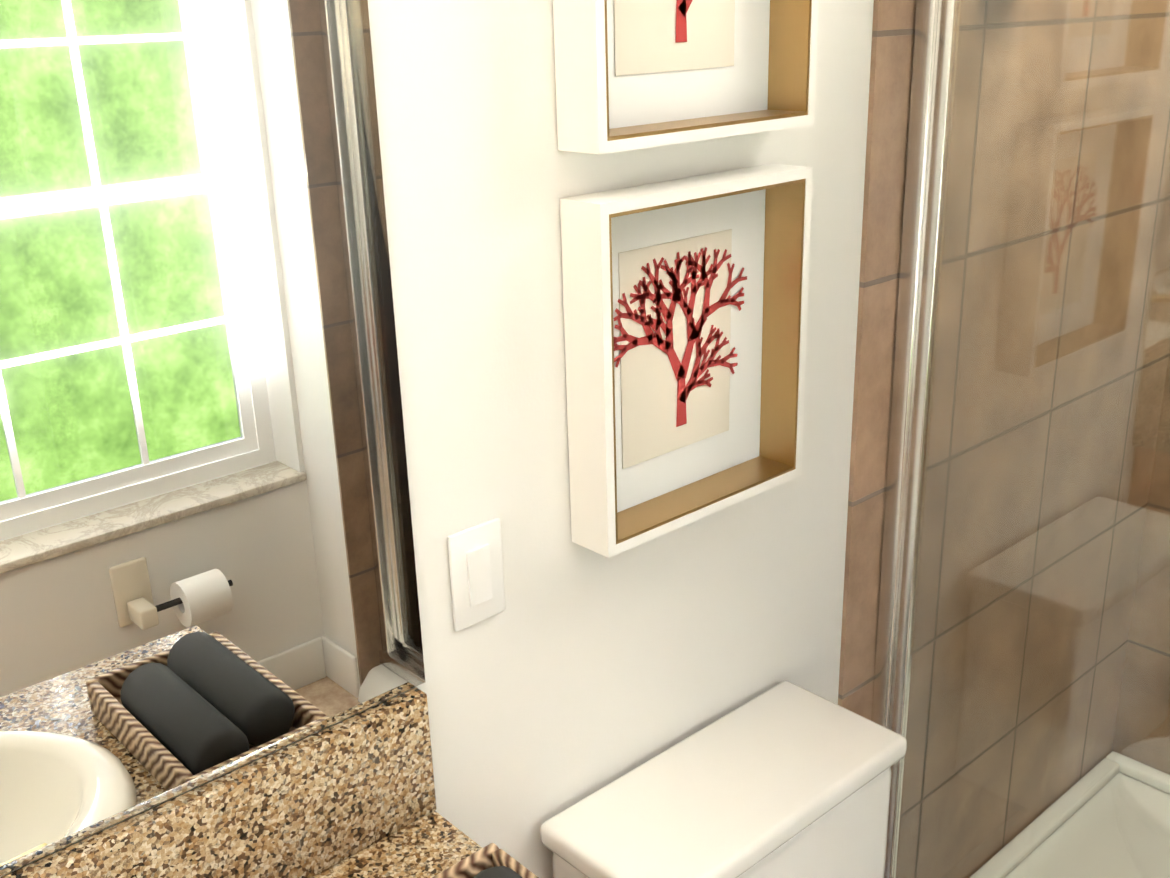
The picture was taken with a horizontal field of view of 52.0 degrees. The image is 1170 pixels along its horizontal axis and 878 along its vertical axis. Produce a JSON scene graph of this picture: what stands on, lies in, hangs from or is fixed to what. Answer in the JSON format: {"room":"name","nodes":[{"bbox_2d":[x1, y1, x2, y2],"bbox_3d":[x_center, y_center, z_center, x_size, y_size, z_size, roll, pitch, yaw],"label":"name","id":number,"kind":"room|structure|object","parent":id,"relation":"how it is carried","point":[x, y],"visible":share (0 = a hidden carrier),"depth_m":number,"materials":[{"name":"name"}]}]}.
{"room":"bathroom","nodes":[
{"label":"bathroom","id":0,"kind":"room"},
{"bbox_2d":[0,0,873,877],"bbox_3d":[-0.427,0.127,1.163,4.600,2.480,0.200,-19,26,-39],"label":"wall","id":1,"kind":"structure","parent":0,"point":[572,674],"depth_m":1.38,"materials":[{"name":"white paint"}]},
{"bbox_2d":[0,0,424,875],"bbox_3d":[-1.051,0.102,0.410,2.330,0.963,0.005,-19,26,-39],"label":"mirror","id":2,"kind":"object","parent":1,"relation":"attached to","point":[206,556],"visible":1,"depth_m":1.04,"materials":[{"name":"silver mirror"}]},
{"bbox_2d":[447,518,504,630],"bbox_3d":[-0.117,0.149,1.317,0.070,0.115,0.008,-19,26,-39],"label":"switch plate","id":3,"kind":"object","parent":1,"relation":"attached to","point":[476,572],"visible":1,"depth_m":1.31,"materials":[{"name":"white plastic"}]},
{"bbox_2d":[553,0,818,153],"bbox_3d":[0.117,-0.526,1.273,0.350,0.400,0.063,-19,26,-39],"label":"picture frame","id":4,"kind":"object","parent":1,"relation":"attached to","point":[634,74],"visible":1,"depth_m":1.33,"materials":[{"name":"white paint"}]},
{"bbox_2d":[609,0,737,75],"bbox_3d":[0.099,-0.532,1.292,0.190,0.260,0.002,-19,26,-39],"label":"print","id":5,"kind":"object","parent":4,"relation":"attached to","point":[647,37],"depth_m":1.32,"materials":[{"name":"beige paper"}]},
{"bbox_2d":[560,163,812,557],"bbox_3d":[0.130,-0.104,1.427,0.350,0.400,0.063,-19,26,-39],"label":"picture frame","id":6,"kind":"object","parent":1,"relation":"attached to","point":[685,302],"visible":1,"depth_m":1.44,"materials":[{"name":"white paint"}]},
{"bbox_2d":[618,229,731,469],"bbox_3d":[0.112,-0.110,1.446,0.190,0.260,0.002,-19,26,-39],"label":"print","id":7,"kind":"object","parent":6,"relation":"attached to","point":[675,285],"depth_m":1.44,"materials":[{"name":"beige paper"}]},
{"bbox_2d":[838,0,1169,877],"bbox_3d":[0.795,-0.200,2.073,1.090,2.400,0.008,-19,26,-39],"label":"wall tile","id":8,"kind":"structure","parent":1,"relation":"attached to","point":[890,92],"depth_m":2.08,"materials":[{"name":"brown tile"}]},
{"bbox_3d":[0.254,1.565,0.931,4.600,0.100,2.120,-19,26,-39],"label":"floor","id":9,"kind":"structure","parent":0,"visible":0},
{"bbox_2d":[0,687,481,877],"bbox_3d":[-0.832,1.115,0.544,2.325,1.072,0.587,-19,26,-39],"label":"countertop","id":10,"kind":"structure","parent":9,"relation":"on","point":[354,796],"depth_m":1.21,"materials":[{"name":"brown stone"}]},
{"bbox_2d":[432,843,538,877],"bbox_3d":[-0.058,0.471,1.047,0.180,0.080,0.300,-19,26,-39],"label":"basket","id":11,"kind":"object","parent":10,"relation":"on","point":[491,860],"visible":1,"depth_m":1.17,"materials":[{"name":"brown wicker"}]},
{"bbox_2d":[458,865,538,877],"bbox_3d":[-0.022,0.460,1.061,0.070,0.070,0.225,-19,26,-39],"label":"towel","id":12,"kind":"object","parent":11,"relation":"in","point":[509,871],"depth_m":1.12,"materials":[{"name":"grey fabric"}]},
{"bbox_2d":[540,681,906,877],"bbox_3d":[0.378,0.874,1.500,0.480,0.800,0.741,-19,26,-39],"label":"toilet","id":13,"kind":"object","parent":9,"relation":"on","point":[785,779],"visible":0.98,"depth_m":1.53,"materials":[{"name":"white ceramic"}]},
{"bbox_2d":[969,751,1169,877],"bbox_3d":[1.339,1.074,1.924,1.090,0.080,1.532,-19,26,-39],"label":"shower pan","id":14,"kind":"object","parent":9,"relation":"on","point":[1100,806],"depth_m":2.55,"materials":[{"name":"white ceramic"}]},
{"bbox_2d":[871,0,1169,877],"bbox_3d":[0.994,0.242,1.314,0.075,1.919,1.530,-19,26,-39],"label":"glass shower door","id":15,"kind":"structure","parent":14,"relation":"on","point":[933,100],"depth_m":1.68,"materials":[{"name":"clear glass"}]},
{"bbox_3d":[1.914,-0.173,1.791,0.200,2.480,1.920,-19,26,-39],"label":"wall","id":16,"kind":"structure","parent":0,"visible":0},
{"bbox_2d":[1112,351,1169,773],"bbox_3d":[1.714,-0.153,1.869,0.008,2.400,1.534,-19,26,-39],"label":"wall tile","id":17,"kind":"structure","parent":16,"relation":"attached to","point":[1152,631],"depth_m":2.65,"materials":[{"name":"brown tile"}]}
]}

